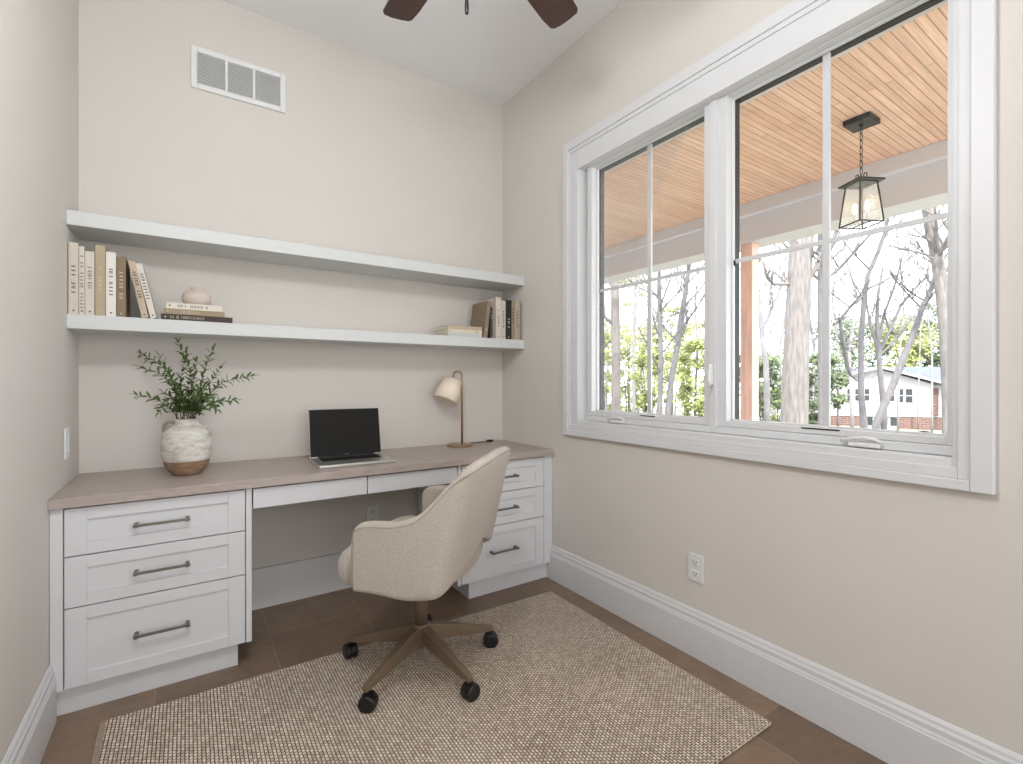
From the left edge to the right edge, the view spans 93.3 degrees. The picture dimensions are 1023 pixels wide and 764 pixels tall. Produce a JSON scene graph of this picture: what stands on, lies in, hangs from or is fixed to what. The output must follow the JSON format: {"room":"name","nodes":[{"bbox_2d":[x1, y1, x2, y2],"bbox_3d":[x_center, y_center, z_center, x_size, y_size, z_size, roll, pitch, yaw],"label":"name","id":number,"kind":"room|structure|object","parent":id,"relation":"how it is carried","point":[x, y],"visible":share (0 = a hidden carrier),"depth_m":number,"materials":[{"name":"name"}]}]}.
{"room":"office","nodes":[
{"label":"office","id":0,"kind":"room"},
{"bbox_2d":[0,0,78,763],"bbox_3d":[-0.454,-0.360,-0.168,0.150,3.050,5.350,0,0,-34],"label":"wall","id":1,"kind":"structure","parent":0,"point":[39,67],"depth_m":1.47,"materials":[{"name":"paint"}]},
{"bbox_2d":[1,665,56,763],"bbox_3d":[-0.273,1.067,-0.284,0.019,0.198,4.652,0,0,-34],"label":"baseboard","id":2,"kind":"structure","parent":1,"relation":"attached to","point":[29,744],"depth_m":1.46,"materials":[{"name":"paint"}]},
{"bbox_2d":[64,427,69,458],"bbox_3d":[-1.723,0.237,1.875,0.010,0.118,0.072,0,0,-34],"label":"light switch","id":3,"kind":"object","parent":1,"relation":"attached to","point":[66,430],"visible":1,"depth_m":1.85,"materials":[{"name":"white plastic"}]},
{"bbox_2d":[78,0,501,568],"bbox_3d":[-0.992,-0.364,2.781,2.534,3.050,0.150,0,0,-34],"label":"wall","id":4,"kind":"structure","parent":0,"point":[367,154],"depth_m":2.56,"materials":[{"name":"paint"}]},
{"bbox_2d":[191,44,285,113],"bbox_3d":[-1.365,-1.517,2.432,0.416,0.202,0.012,0,0,-34],"label":"air vent","id":5,"kind":"object","parent":4,"relation":"in","point":[211,71],"visible":1,"depth_m":2.42,"materials":[{"name":"white plastic"}]},
{"bbox_2d":[66,209,523,291],"bbox_3d":[-0.899,-0.646,2.597,2.184,0.058,0.257,0,0,-34],"label":"wall shelf","id":6,"kind":"object","parent":4,"relation":"attached to","point":[86,226],"visible":1,"depth_m":2.33,"materials":[{"name":"paint"}]},
{"bbox_2d":[67,314,523,350],"bbox_3d":[-0.899,-0.240,2.598,2.184,0.057,0.257,0,0,-34],"label":"wall shelf","id":7,"kind":"object","parent":4,"relation":"attached to","point":[79,323],"visible":1,"depth_m":2.31,"materials":[{"name":"paint"}]},
{"bbox_2d":[68,242,79,313],"bbox_3d":[-1.777,-0.409,1.979,0.030,0.284,0.175,0,0,-34],"label":"book","id":8,"kind":"object","parent":7,"relation":"on","point":[73,248],"visible":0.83,"depth_m":1.91,"materials":[{"name":"paper"}]},
{"bbox_2d":[79,246,86,314],"bbox_3d":[-1.756,-0.403,1.993,0.016,0.272,0.175,0,0,-34],"label":"book","id":9,"kind":"object","parent":7,"relation":"on","point":[82,249],"visible":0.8,"depth_m":1.92,"materials":[{"name":"paper"}]},
{"bbox_2d":[85,251,94,314],"bbox_3d":[-1.736,-0.395,2.006,0.028,0.256,0.175,0,0,-34],"label":"book","id":10,"kind":"object","parent":7,"relation":"on","point":[89,255],"visible":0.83,"depth_m":1.93,"materials":[{"name":"paper"}]},
{"bbox_2d":[95,245,108,315],"bbox_3d":[-1.710,-0.410,2.024,0.032,0.285,0.175,0,0,-34],"label":"book","id":11,"kind":"object","parent":7,"relation":"on","point":[100,251],"visible":0.83,"depth_m":1.95,"materials":[{"name":"paper"}]},
{"bbox_2d":[106,251,117,315],"bbox_3d":[-1.682,-0.399,2.043,0.032,0.263,0.175,0,0,-34],"label":"book","id":12,"kind":"object","parent":7,"relation":"on","point":[111,261],"visible":0.79,"depth_m":1.97,"materials":[{"name":"paper"}]},
{"bbox_2d":[116,256,129,316],"bbox_3d":[-1.655,-0.392,2.061,0.030,0.248,0.175,0,0,-34],"label":"book","id":13,"kind":"object","parent":7,"relation":"on","point":[123,270],"visible":0.8,"depth_m":1.99,"materials":[{"name":"paper"}]},
{"bbox_2d":[128,261,149,317],"bbox_3d":[-1.608,-0.387,2.092,0.069,0.238,0.175,0,0,-34],"label":"book","id":14,"kind":"object","parent":7,"relation":"on","point":[141,300],"visible":0.88,"depth_m":2.02,"materials":[{"name":"paper"}]},
{"bbox_2d":[136,263,157,318],"bbox_3d":[-1.587,-0.384,2.106,0.071,0.231,0.175,0,0,-34],"label":"book","id":15,"kind":"object","parent":7,"relation":"on","point":[141,272],"visible":0.85,"depth_m":2.04,"materials":[{"name":"paper"}]},
{"bbox_2d":[161,313,232,322],"bbox_3d":[-1.437,-0.281,2.211,0.265,0.026,0.190,0,0,-34],"label":"book","id":16,"kind":"object","parent":7,"relation":"on","point":[163,315],"visible":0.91,"depth_m":2.13,"materials":[{"name":"paper"}]},
{"bbox_2d":[164,308,224,316],"bbox_3d":[-1.445,-0.305,2.204,0.224,0.024,0.180,0,0,-34],"label":"book","id":17,"kind":"object","parent":16,"relation":"on","point":[166,310],"visible":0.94,"depth_m":2.13,"materials":[{"name":"paper"}]},
{"bbox_2d":[166,302,222,311],"bbox_3d":[-1.444,-0.331,2.204,0.208,0.026,0.175,0,0,-34],"label":"book","id":18,"kind":"object","parent":17,"relation":"on","point":[171,305],"visible":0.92,"depth_m":2.13,"materials":[{"name":"paper"}]},
{"bbox_2d":[181,287,210,304],"bbox_3d":[-1.437,-0.387,2.206,0.115,0.086,0.115,0,0,-34],"label":"ceramic pot","id":19,"kind":"object","parent":18,"relation":"on","point":[196,295],"visible":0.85,"depth_m":2.17,"materials":[{"name":"beige ceramic"}]},
{"bbox_2d":[436,332,481,337],"bbox_3d":[-0.325,-0.280,2.956,0.229,0.022,0.185,0,0,-34],"label":"book","id":20,"kind":"object","parent":7,"relation":"on","point":[447,333],"visible":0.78,"depth_m":2.88,"materials":[{"name":"paper"}]},
{"bbox_2d":[435,329,481,334],"bbox_3d":[-0.324,-0.301,2.954,0.229,0.022,0.180,0,0,-34],"label":"book","id":21,"kind":"object","parent":20,"relation":"on","point":[443,330],"visible":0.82,"depth_m":2.88,"materials":[{"name":"paper"}]},
{"bbox_2d":[436,325,481,330],"bbox_3d":[-0.324,-0.323,2.955,0.229,0.022,0.178,0,0,-34],"label":"book","id":22,"kind":"object","parent":21,"relation":"on","point":[445,326],"visible":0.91,"depth_m":2.88,"materials":[{"name":"paper"}]},
{"bbox_2d":[471,301,490,337],"bbox_3d":[-0.199,-0.383,3.040,0.054,0.233,0.185,0,0,-34],"label":"book","id":23,"kind":"object","parent":7,"relation":"on","point":[480,311],"visible":0.84,"depth_m":3.00,"materials":[{"name":"paper"}]},
{"bbox_2d":[487,308,492,337],"bbox_3d":[-0.171,-0.367,3.091,0.016,0.196,0.165,0,0,-34],"label":"book","id":24,"kind":"object","parent":7,"relation":"on","point":[490,327],"visible":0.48,"depth_m":3.03,"materials":[{"name":"paper"}]},
{"bbox_2d":[481,297,500,338],"bbox_3d":[-0.132,-0.398,3.085,0.036,0.258,0.185,0,0,-34],"label":"book","id":25,"kind":"object","parent":7,"relation":"on","point":[495,302],"visible":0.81,"depth_m":3.01,"materials":[{"name":"paper"}]},
{"bbox_2d":[501,300,505,338],"bbox_3d":[-0.100,-0.390,3.105,0.033,0.242,0.178,0,0,-34],"label":"book","id":26,"kind":"object","parent":7,"relation":"on","point":[503,303],"visible":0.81,"depth_m":3.03,"materials":[{"name":"paper"}]},
{"bbox_2d":[503,300,510,338],"bbox_3d":[-0.067,-0.394,3.126,0.040,0.249,0.180,0,0,-34],"label":"book","id":27,"kind":"object","parent":7,"relation":"on","point":[508,302],"visible":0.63,"depth_m":3.05,"materials":[{"name":"paper"}]},
{"bbox_2d":[511,300,514,339],"bbox_3d":[-0.039,-0.394,3.144,0.023,0.250,0.178,0,0,-34],"label":"book","id":28,"kind":"object","parent":7,"relation":"on","point":[512,301],"visible":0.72,"depth_m":3.07,"materials":[{"name":"paper"}]},
{"bbox_2d":[514,300,519,339],"bbox_3d":[-0.012,-0.397,3.163,0.040,0.256,0.180,0,0,-34],"label":"book","id":29,"kind":"object","parent":7,"relation":"on","point":[517,302],"visible":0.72,"depth_m":3.09,"materials":[{"name":"paper"}]},
{"bbox_2d":[252,552,352,609],"bbox_3d":[-0.972,1.058,2.694,0.944,0.205,0.019,0,0,-34],"label":"baseboard","id":30,"kind":"structure","parent":4,"relation":"attached to","point":[272,585],"depth_m":2.56,"materials":[{"name":"paint"}]},
{"bbox_2d":[367,504,378,520],"bbox_3d":[-0.807,0.775,2.810,0.072,0.118,0.010,0,0,-34],"label":"wall outlet","id":31,"kind":"object","parent":4,"relation":"attached to","point":[372,510],"visible":0.72,"depth_m":2.81,"materials":[{"name":"white plastic"}]},
{"bbox_2d":[222,0,622,105],"bbox_3d":[0.496,-1.961,0.554,2.534,0.150,5.500,0,0,-34],"label":"ceiling","id":32,"kind":"structure","parent":0,"point":[491,52],"depth_m":2.62,"materials":[{"name":"paint"}]},
{"bbox_2d":[383,0,577,28],"bbox_3d":[-0.133,-1.503,1.476,1.110,0.768,1.080,0,0,-34],"label":"ceiling fan","id":33,"kind":"object","parent":32,"relation":"hanging from","point":[554,13],"visible":1,"depth_m":1.86,"materials":[{"name":"wood"}]},
{"bbox_2d":[40,577,887,763],"bbox_3d":[0.412,1.214,0.504,2.334,0.100,5.500,0,0,-34],"label":"floor","id":34,"kind":"structure","parent":0,"point":[284,635],"depth_m":2.01,"materials":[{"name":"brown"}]},
{"bbox_2d":[49,488,251,715],"bbox_3d":[-1.457,0.797,2.019,0.610,0.728,0.562,0,0,-34],"label":"base cabinet","id":35,"kind":"object","parent":34,"relation":"on","point":[145,595],"visible":0.95,"depth_m":1.80,"materials":[{"name":"paint"}]},
{"bbox_2d":[48,440,553,509],"bbox_3d":[-0.813,0.414,2.470,2.183,0.035,0.566,0,0,-34],"label":"countertop","id":36,"kind":"structure","parent":35,"relation":"on","point":[108,487],"depth_m":2.10,"materials":[{"name":"brown wood"}]},
{"bbox_2d":[160,418,212,475],"bbox_3d":[-1.402,0.278,2.088,0.188,0.240,0.188,0,0,-34],"label":"vase","id":37,"kind":"object","parent":36,"relation":"on","point":[185,446],"visible":0.98,"depth_m":2.03,"materials":[{"name":"ceramic"}]},
{"bbox_2d":[133,337,255,418],"bbox_3d":[-1.386,0.085,2.073,0.578,0.566,0.242,0,0,4],"label":"leafy plant","id":38,"kind":"object","parent":37,"relation":"in","point":[197,400],"visible":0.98,"depth_m":2.07,"materials":[{"name":"green plant"}]},
{"bbox_2d":[308,408,395,468],"bbox_3d":[-0.801,0.269,2.418,0.358,0.256,0.302,0,0,-32],"label":"laptop","id":39,"kind":"object","parent":36,"relation":"on","point":[337,437],"visible":1,"depth_m":2.49,"materials":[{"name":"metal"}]},
{"bbox_2d":[252,466,456,508],"bbox_3d":[-0.802,0.477,2.441,0.942,0.088,0.467,0,0,-34],"label":"drawer unit","id":40,"kind":"object","parent":36,"relation":"attached to","point":[269,496],"visible":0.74,"depth_m":2.20,"materials":[{"name":"paint"}]},
{"bbox_2d":[433,370,493,447],"bbox_3d":[-0.262,0.162,3.046,0.490,0.468,0.179,0,0,-37],"label":"desk lamp","id":41,"kind":"object","parent":36,"relation":"on","point":[448,390],"visible":1,"depth_m":2.94,"materials":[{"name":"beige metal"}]},
{"bbox_2d":[91,591,770,763],"bbox_3d":[-0.251,1.156,1.641,1.907,0.012,1.269,0,0,-34],"label":"area rug","id":42,"kind":"object","parent":34,"relation":"on","point":[559,684],"visible":0.98,"depth_m":1.69,"materials":[{"name":"fabric"}]},
{"bbox_2d":[338,446,511,713],"bbox_3d":[-0.368,0.710,1.969,0.706,0.891,0.659,0,0,13],"label":"office chair","id":43,"kind":"object","parent":42,"relation":"on","point":[419,558],"visible":1,"depth_m":1.68,"materials":[{"name":"fabric"}]},
{"bbox_2d":[418,456,551,598],"bbox_3d":[-0.156,0.796,2.889,0.625,0.728,0.562,0,0,-34],"label":"base cabinet","id":44,"kind":"object","parent":34,"relation":"on","point":[518,550],"visible":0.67,"depth_m":2.73,"materials":[{"name":"paint"}]},
{"bbox_2d":[502,0,1022,755],"bbox_3d":[1.491,-0.312,1.133,0.160,3.150,5.350,0,0,-34],"label":"wall","id":45,"kind":"structure","parent":0,"point":[912,594],"depth_m":1.80,"materials":[{"name":"paint"}]},
{"bbox_2d":[586,104,708,431],"bbox_3d":[0.649,-0.479,2.353,0.133,1.379,0.751,0,0,-34],"label":"window","id":46,"kind":"structure","parent":45,"relation":"in","point":[596,412],"depth_m":2.39,"materials":[{"name":"paint"}]},
{"bbox_2d":[688,552,702,583],"bbox_3d":[0.779,0.787,2.046,0.010,0.118,0.072,0,0,-34],"label":"wall outlet","id":47,"kind":"object","parent":45,"relation":"attached to","point":[695,561],"visible":1,"depth_m":2.04,"materials":[{"name":"white plastic"}]},
{"bbox_2d":[692,558,698,565],"bbox_3d":[0.777,0.763,2.044,0.003,0.026,0.032,0,0,-34],"label":"socket","id":48,"kind":"object","parent":47,"relation":"attached to","point":[695,561],"depth_m":2.04,"materials":[{"name":"white plastic"}]},
{"bbox_2d":[692,570,698,577],"bbox_3d":[0.777,0.811,2.044,0.003,0.026,0.032,0,0,-34],"label":"socket","id":49,"kind":"object","parent":47,"relation":"attached to","point":[695,573],"depth_m":2.04,"materials":[{"name":"white plastic"}]},
{"bbox_2d":[563,0,996,494],"bbox_3d":[0.833,-0.520,2.038,0.126,1.636,1.762,0,0,-34],"label":"trim","id":50,"kind":"structure","parent":45,"relation":"attached to","point":[799,27],"depth_m":1.63,"materials":[{"name":"paint"}]},
{"bbox_2d":[547,545,1022,763],"bbox_3d":[1.519,1.065,0.932,0.019,0.198,4.682,0,0,-34],"label":"baseboard","id":51,"kind":"structure","parent":45,"relation":"attached to","point":[893,731],"depth_m":1.72,"materials":[{"name":"paint"}]},
{"bbox_2d":[715,0,952,455],"bbox_3d":[1.084,-0.478,1.705,0.137,1.379,0.750,0,0,-34],"label":"window","id":52,"kind":"structure","parent":45,"relation":"in","point":[729,260],"depth_m":1.72,"materials":[{"name":"paint"}]},
{"label":"outside","id":53,"kind":"structure","parent":0,"visible":0},
{"bbox_2d":[622,405,941,432],"bbox_3d":[42.509,4.530,49.840,117.000,6.234,150.000,0,0,-34],"label":"lawn","id":54,"kind":"structure","parent":53,"point":[678,412],"depth_m":51.06,"materials":[{"name":"green plant"}]},
{"bbox_2d":[604,281,620,410],"bbox_3d":[2.411,-5.127,10.488,3.674,13.834,4.961,0,0,43],"label":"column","id":55,"kind":"structure","parent":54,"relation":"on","point":[615,309],"depth_m":10.92,"materials":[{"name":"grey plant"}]},
{"bbox_2d":[604,316,626,409],"bbox_3d":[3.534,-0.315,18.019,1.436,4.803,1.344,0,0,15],"label":"shrub","id":56,"kind":"object","parent":54,"relation":"on","point":[607,338],"visible":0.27,"depth_m":17.89,"materials":[{"name":"green plant"}]},
{"bbox_2d":[604,281,633,406],"bbox_3d":[4.711,-4.315,22.157,6.869,12.975,6.211,0,0,37],"label":"tree","id":57,"kind":"object","parent":54,"relation":"on","point":[607,368],"visible":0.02,"depth_m":21.96,"materials":[{"name":"grey plant"}]},
{"bbox_2d":[604,319,642,409],"bbox_3d":[9.332,-1.428,41.136,4.758,8.808,3.776,0,0,-7],"label":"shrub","id":58,"kind":"object","parent":54,"relation":"on","point":[638,344],"visible":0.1,"depth_m":40.99,"materials":[{"name":"green plant"}]},
{"bbox_2d":[607,275,657,411],"bbox_3d":[4.841,-1.230,20.036,2.378,6.854,2.329,0,0,-34],"label":"tree","id":59,"kind":"object","parent":54,"relation":"on","point":[627,389],"visible":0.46,"depth_m":19.86,"materials":[{"name":"green plant"}]},
{"bbox_2d":[620,322,653,412],"bbox_3d":[10.137,-0.971,39.047,4.043,7.842,3.698,0,0,-34],"label":"tree","id":60,"kind":"object","parent":54,"relation":"on","point":[638,370],"visible":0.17,"depth_m":38.88,"materials":[{"name":"green plant"}]},
{"bbox_2d":[628,330,665,412],"bbox_3d":[4.791,0.155,17.042,1.408,3.911,1.278,0,0,-34],"label":"shrub","id":61,"kind":"object","parent":54,"relation":"on","point":[641,362],"visible":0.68,"depth_m":16.95,"materials":[{"name":"green plant"}]},
{"bbox_2d":[606,266,701,411],"bbox_3d":[5.367,-3.802,19.050,5.918,11.829,5.448,0,0,8],"label":"tree","id":62,"kind":"object","parent":54,"relation":"on","point":[634,344],"visible":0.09,"depth_m":18.97,"materials":[{"name":"grey plant"}]},
{"bbox_2d":[636,321,673,413],"bbox_3d":[10.870,-1.009,36.911,3.872,7.872,4.015,0,0,26],"label":"tree","id":63,"kind":"object","parent":54,"relation":"on","point":[643,328],"visible":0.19,"depth_m":36.96,"materials":[{"name":"green plant"}]},
{"bbox_2d":[620,262,703,413],"bbox_3d":[3.915,-2.765,13.648,2.865,9.439,4.582,0,0,-39],"label":"maple tree","id":64,"kind":"object","parent":54,"relation":"on","point":[657,294],"visible":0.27,"depth_m":13.91,"materials":[{"name":"grey plant"}]},
{"bbox_2d":[626,266,699,389],"bbox_3d":[7.060,-4.652,25.682,5.799,14.119,6.234,0,0,-29],"label":"tree","id":65,"kind":"object","parent":54,"relation":"on","point":[680,266],"visible":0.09,"depth_m":25.93,"materials":[{"name":"grey plant"}]},
{"bbox_2d":[636,262,703,414],"bbox_3d":[5.177,-1.973,14.026,2.638,7.875,3.536,0,0,-21],"label":"maple tree","id":66,"kind":"object","parent":54,"relation":"on","point":[678,338],"visible":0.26,"depth_m":13.95,"materials":[{"name":"grey plant"}]},
{"bbox_2d":[652,327,688,407],"bbox_3d":[14.567,-0.948,44.149,4.496,8.438,4.812,0,0,27],"label":"tree","id":67,"kind":"object","parent":54,"relation":"on","point":[664,400],"visible":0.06,"depth_m":44.27,"materials":[{"name":"green plant"}]},
{"bbox_2d":[645,301,698,414],"bbox_3d":[6.333,-0.485,19.025,2.192,5.433,2.086,0,0,25],"label":"tree","id":68,"kind":"object","parent":54,"relation":"on","point":[689,331],"visible":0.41,"depth_m":18.94,"materials":[{"name":"green plant"}]},
{"bbox_2d":[663,317,703,412],"bbox_3d":[15.165,-1.185,41.937,4.714,8.876,4.912,0,0,-34],"label":"tree","id":69,"kind":"object","parent":54,"relation":"on","point":[700,338],"visible":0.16,"depth_m":41.67,"materials":[{"name":"green plant"}]},
{"bbox_2d":[674,337,703,416],"bbox_3d":[5.970,0.329,15.963,1.464,3.620,1.407,0,0,-34],"label":"shrub","id":70,"kind":"object","parent":54,"relation":"on","point":[694,344],"visible":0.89,"depth_m":15.88,"materials":[{"name":"green plant"}]},
{"bbox_2d":[679,316,703,408],"bbox_3d":[15.389,-1.192,39.958,4.764,8.818,4.670,0,0,-34],"label":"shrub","id":71,"kind":"object","parent":54,"relation":"on","point":[701,324],"visible":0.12,"depth_m":40.26,"materials":[{"name":"green plant"}]},
{"bbox_2d":[693,338,703,402],"bbox_3d":[8.072,-0.434,19.034,1.535,5.474,1.645,0,0,-34],"label":"shrub","id":72,"kind":"object","parent":54,"relation":"on","point":[702,388],"visible":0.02,"depth_m":19.24,"materials":[{"name":"green plant"}]},
{"bbox_2d":[694,350,703,382],"bbox_3d":[16.448,-0.976,37.973,4.044,8.322,3.968,0,0,-34],"label":"tree","id":73,"kind":"object","parent":54,"relation":"on","point":[701,375],"visible":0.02,"depth_m":38.31,"materials":[{"name":"green plant"}]},
{"bbox_2d":[653,250,763,415],"bbox_3d":[7.847,-3.922,20.103,6.866,12.455,5.438,0,0,20],"label":"tree","id":74,"kind":"object","parent":54,"relation":"on","point":[698,277],"visible":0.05,"depth_m":20.96,"materials":[{"name":"grey plant"}]},
{"bbox_2d":[693,239,816,421],"bbox_3d":[12.918,-3.945,23.138,7.702,13.103,5.978,0,0,-12],"label":"tree","id":75,"kind":"object","parent":54,"relation":"on","point":[773,259],"visible":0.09,"depth_m":23.95,"materials":[{"name":"grey plant"}]},
{"bbox_2d":[759,348,782,420],"bbox_3d":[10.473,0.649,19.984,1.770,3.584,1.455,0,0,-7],"label":"shrub","id":76,"kind":"object","parent":54,"relation":"on","point":[773,374],"visible":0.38,"depth_m":19.90,"materials":[{"name":"green plant"}]},
{"bbox_2d":[759,343,782,403],"bbox_3d":[15.401,0.194,31.055,3.666,5.524,2.867,0,0,13],"label":"tree","id":77,"kind":"object","parent":54,"relation":"on","point":[776,380],"visible":0.03,"depth_m":30.13,"materials":[{"name":"green plant"}]},
{"bbox_2d":[770,387,780,421],"bbox_3d":[12.311,1.263,22.045,1.442,2.624,1.570,0,0,-34],"label":"shrub","id":78,"kind":"object","parent":54,"relation":"on","point":[773,417],"visible":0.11,"depth_m":22.06,"materials":[{"name":"green plant"}]},
{"bbox_2d":[740,242,813,421],"bbox_3d":[8.460,-2.372,17.103,4.278,9.220,3.498,0,0,13],"label":"maple tree","id":79,"kind":"object","parent":54,"relation":"on","point":[766,382],"visible":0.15,"depth_m":16.93,"materials":[{"name":"grey plant"}]},
{"bbox_2d":[776,348,816,408],"bbox_3d":[20.091,0.292,33.805,3.354,5.916,3.051,0,0,-34],"label":"tree","id":80,"kind":"object","parent":54,"relation":"on","point":[776,348],"visible":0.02,"depth_m":34.05,"materials":[{"name":"green plant"}]},
{"bbox_2d":[763,237,839,388],"bbox_3d":[17.792,-6.051,30.547,5.920,18.073,5.506,0,0,34],"label":"tree","id":81,"kind":"object","parent":54,"relation":"on","point":[782,328],"visible":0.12,"depth_m":30.93,"materials":[{"name":"grey plant"}]},
{"bbox_2d":[759,229,851,423],"bbox_3d":[5.698,-4.698,9.271,5.910,13.168,4.657,0,0,-1],"label":"oak tree","id":82,"kind":"object","parent":54,"relation":"on","point":[795,366],"visible":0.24,"depth_m":9.31,"materials":[{"name":"grey plant"}]},
{"bbox_2d":[763,229,860,412],"bbox_3d":[14.703,-4.294,24.113,6.183,13.960,6.056,0,0,-6],"label":"tree","id":83,"kind":"object","parent":54,"relation":"on","point":[836,276],"visible":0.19,"depth_m":23.42,"materials":[{"name":"grey plant"}]},
{"bbox_2d":[808,354,835,424],"bbox_3d":[11.834,0.666,18.983,1.350,3.619,1.518,0,0,16],"label":"shrub","id":84,"kind":"object","parent":54,"relation":"on","point":[813,405],"visible":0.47,"depth_m":18.90,"materials":[{"name":"green plant"}]},
{"bbox_2d":[811,349,853,410],"bbox_3d":[20.603,0.419,31.605,3.477,5.576,2.777,0,0,-34],"label":"tree","id":85,"kind":"object","parent":54,"relation":"on","point":[841,379],"visible":0.35,"depth_m":31.20,"materials":[{"name":"green plant"}]},
{"bbox_2d":[774,215,899,424],"bbox_3d":[8.969,-5.932,12.979,6.472,16.071,5.999,0,0,33],"label":"maple tree","id":86,"kind":"object","parent":54,"relation":"on","point":[818,277],"visible":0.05,"depth_m":12.97,"materials":[{"name":"grey plant"}]},
{"bbox_2d":[810,314,875,369],"bbox_3d":[40.330,-2.004,59.828,8.735,13.646,8.794,0,0,-8],"label":"tree","id":87,"kind":"object","parent":54,"relation":"on","point":[855,358],"visible":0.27,"depth_m":58.46,"materials":[{"name":"green plant"}]},
{"bbox_2d":[811,212,913,427],"bbox_3d":[10.546,-3.339,14.018,4.182,11.097,3.367,0,0,14],"label":"maple tree","id":88,"kind":"object","parent":54,"relation":"on","point":[865,287],"visible":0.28,"depth_m":13.95,"materials":[{"name":"grey plant"}]},
{"bbox_2d":[831,222,898,425],"bbox_3d":[22.445,-5.731,32.589,6.114,17.966,6.412,0,0,35],"label":"tree","id":89,"kind":"object","parent":54,"relation":"on","point":[838,351],"visible":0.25,"depth_m":32.93,"materials":[{"name":"grey plant"}]},
{"bbox_2d":[832,315,898,367],"bbox_3d":[46.749,-1.899,64.254,8.999,14.258,9.103,0,0,38],"label":"tree","id":90,"kind":"object","parent":54,"relation":"on","point":[887,352],"visible":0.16,"depth_m":62.80,"materials":[{"name":"green plant"}]},
{"bbox_2d":[811,218,934,426],"bbox_3d":[17.576,-4.918,25.605,6.255,15.613,6.375,0,0,1],"label":"tree","id":91,"kind":"object","parent":54,"relation":"on","point":[844,253],"visible":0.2,"depth_m":25.93,"materials":[{"name":"grey plant"}]},
{"bbox_2d":[809,366,941,429],"bbox_3d":[32.131,1.524,43.731,12.095,5.742,10.060,0,0,19],"label":"house","id":92,"kind":"structure","parent":54,"relation":"on","point":[909,376],"depth_m":39.57,"materials":[{"name":"white paint"}]},
{"bbox_2d":[832,214,946,429],"bbox_3d":[12.893,-2.105,16.039,4.298,8.923,3.162,0,0,-10],"label":"maple tree","id":93,"kind":"object","parent":54,"relation":"on","point":[876,337],"visible":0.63,"depth_m":15.97,"materials":[{"name":"grey plant"}]},
{"bbox_2d":[840,205,946,433],"bbox_3d":[9.555,-2.749,10.423,4.981,9.735,3.253,0,0,-9],"label":"birch tree","id":94,"kind":"object","parent":54,"relation":"on","point":[936,246],"visible":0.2,"depth_m":10.94,"materials":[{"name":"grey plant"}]},
{"bbox_2d":[858,215,938,429],"bbox_3d":[23.685,-4.852,29.685,5.925,16.189,4.717,0,0,-20],"label":"tree","id":95,"kind":"object","parent":54,"relation":"on","point":[902,318],"visible":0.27,"depth_m":29.95,"materials":[{"name":"grey plant"}]},
{"bbox_2d":[865,314,938,366],"bbox_3d":[47.381,-1.761,57.658,7.798,13.658,6.630,0,0,-8],"label":"tree","id":96,"kind":"object","parent":54,"relation":"on","point":[915,355],"visible":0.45,"depth_m":57.10,"materials":[{"name":"green plant"}]},
{"bbox_2d":[858,217,946,428],"bbox_3d":[10.370,-1.409,12.121,2.816,7.027,2.489,0,0,-14],"label":"maple tree","id":97,"kind":"object","parent":54,"relation":"on","point":[881,411],"visible":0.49,"depth_m":11.96,"materials":[{"name":"grey plant"}]},
{"bbox_2d":[885,206,942,429],"bbox_3d":[32.290,-5.948,38.465,6.652,19.506,5.028,0,0,-24],"label":"tree","id":98,"kind":"object","parent":54,"relation":"on","point":[920,347],"visible":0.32,"depth_m":37.97,"materials":[{"name":"grey plant"}]},
{"bbox_2d":[885,205,946,432],"bbox_3d":[24.323,-5.276,27.399,7.587,16.962,6.432,0,0,-1],"label":"tree","id":99,"kind":"object","parent":54,"relation":"on","point":[927,311],"visible":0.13,"depth_m":27.96,"materials":[{"name":"grey plant"}]},
{"bbox_2d":[897,301,939,366],"bbox_3d":[53.993,-2.598,62.843,6.649,16.178,7.160,0,0,-34],"label":"tree","id":100,"kind":"object","parent":54,"relation":"on","point":[931,322],"visible":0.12,"depth_m":62.00,"materials":[{"name":"green plant"}]},
{"bbox_2d":[914,317,939,366],"bbox_3d":[54.083,-1.396,59.361,7.546,13.578,6.689,0,0,-34],"label":"tree","id":101,"kind":"object","parent":54,"relation":"on","point":[935,355],"visible":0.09,"depth_m":59.87,"materials":[{"name":"green plant"}]},
{"bbox_3d":[-0.274,-0.291,3.772,0.160,3.500,13.000,0,0,-34],"label":"wall","id":102,"kind":"structure","parent":0,"visible":0},
{"bbox_2d":[604,3,947,247],"bbox_3d":[0.814,-1.617,4.498,2.460,0.050,13.000,0,0,-34],"label":"ceiling","id":103,"kind":"structure","parent":102,"relation":"attached to","point":[900,76],"depth_m":3.08,"materials":[{"name":"brown wood"}]},
{"bbox_2d":[604,139,946,283],"bbox_3d":[1.743,-1.427,5.119,0.345,0.333,13.000,0,0,-34],"label":"beam","id":104,"kind":"structure","parent":103,"relation":"attached to","point":[916,179],"depth_m":3.95,"materials":[{"name":"white paint"}]},
{"bbox_2d":[838,111,885,229],"bbox_3d":[2.123,-1.271,2.932,0.190,0.638,0.186,0,0,-12],"label":"lantern","id":105,"kind":"object","parent":103,"relation":"hanging from","point":[866,120],"visible":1,"depth_m":2.92,"materials":[{"name":"black metal"}]},
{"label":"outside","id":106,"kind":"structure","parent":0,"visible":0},
{"bbox_3d":[0.868,1.348,4.539,2.590,0.180,13.000,0,0,-34],"label":"floor","id":107,"kind":"structure","parent":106,"visible":0},
{"bbox_2d":[740,242,758,420],"bbox_3d":[2.177,0.000,4.420,0.112,2.516,0.112,0,0,-34],"label":"porch post","id":108,"kind":"object","parent":107,"relation":"on","point":[749,270],"visible":0.56,"depth_m":4.38,"materials":[{"name":"brown wood"}]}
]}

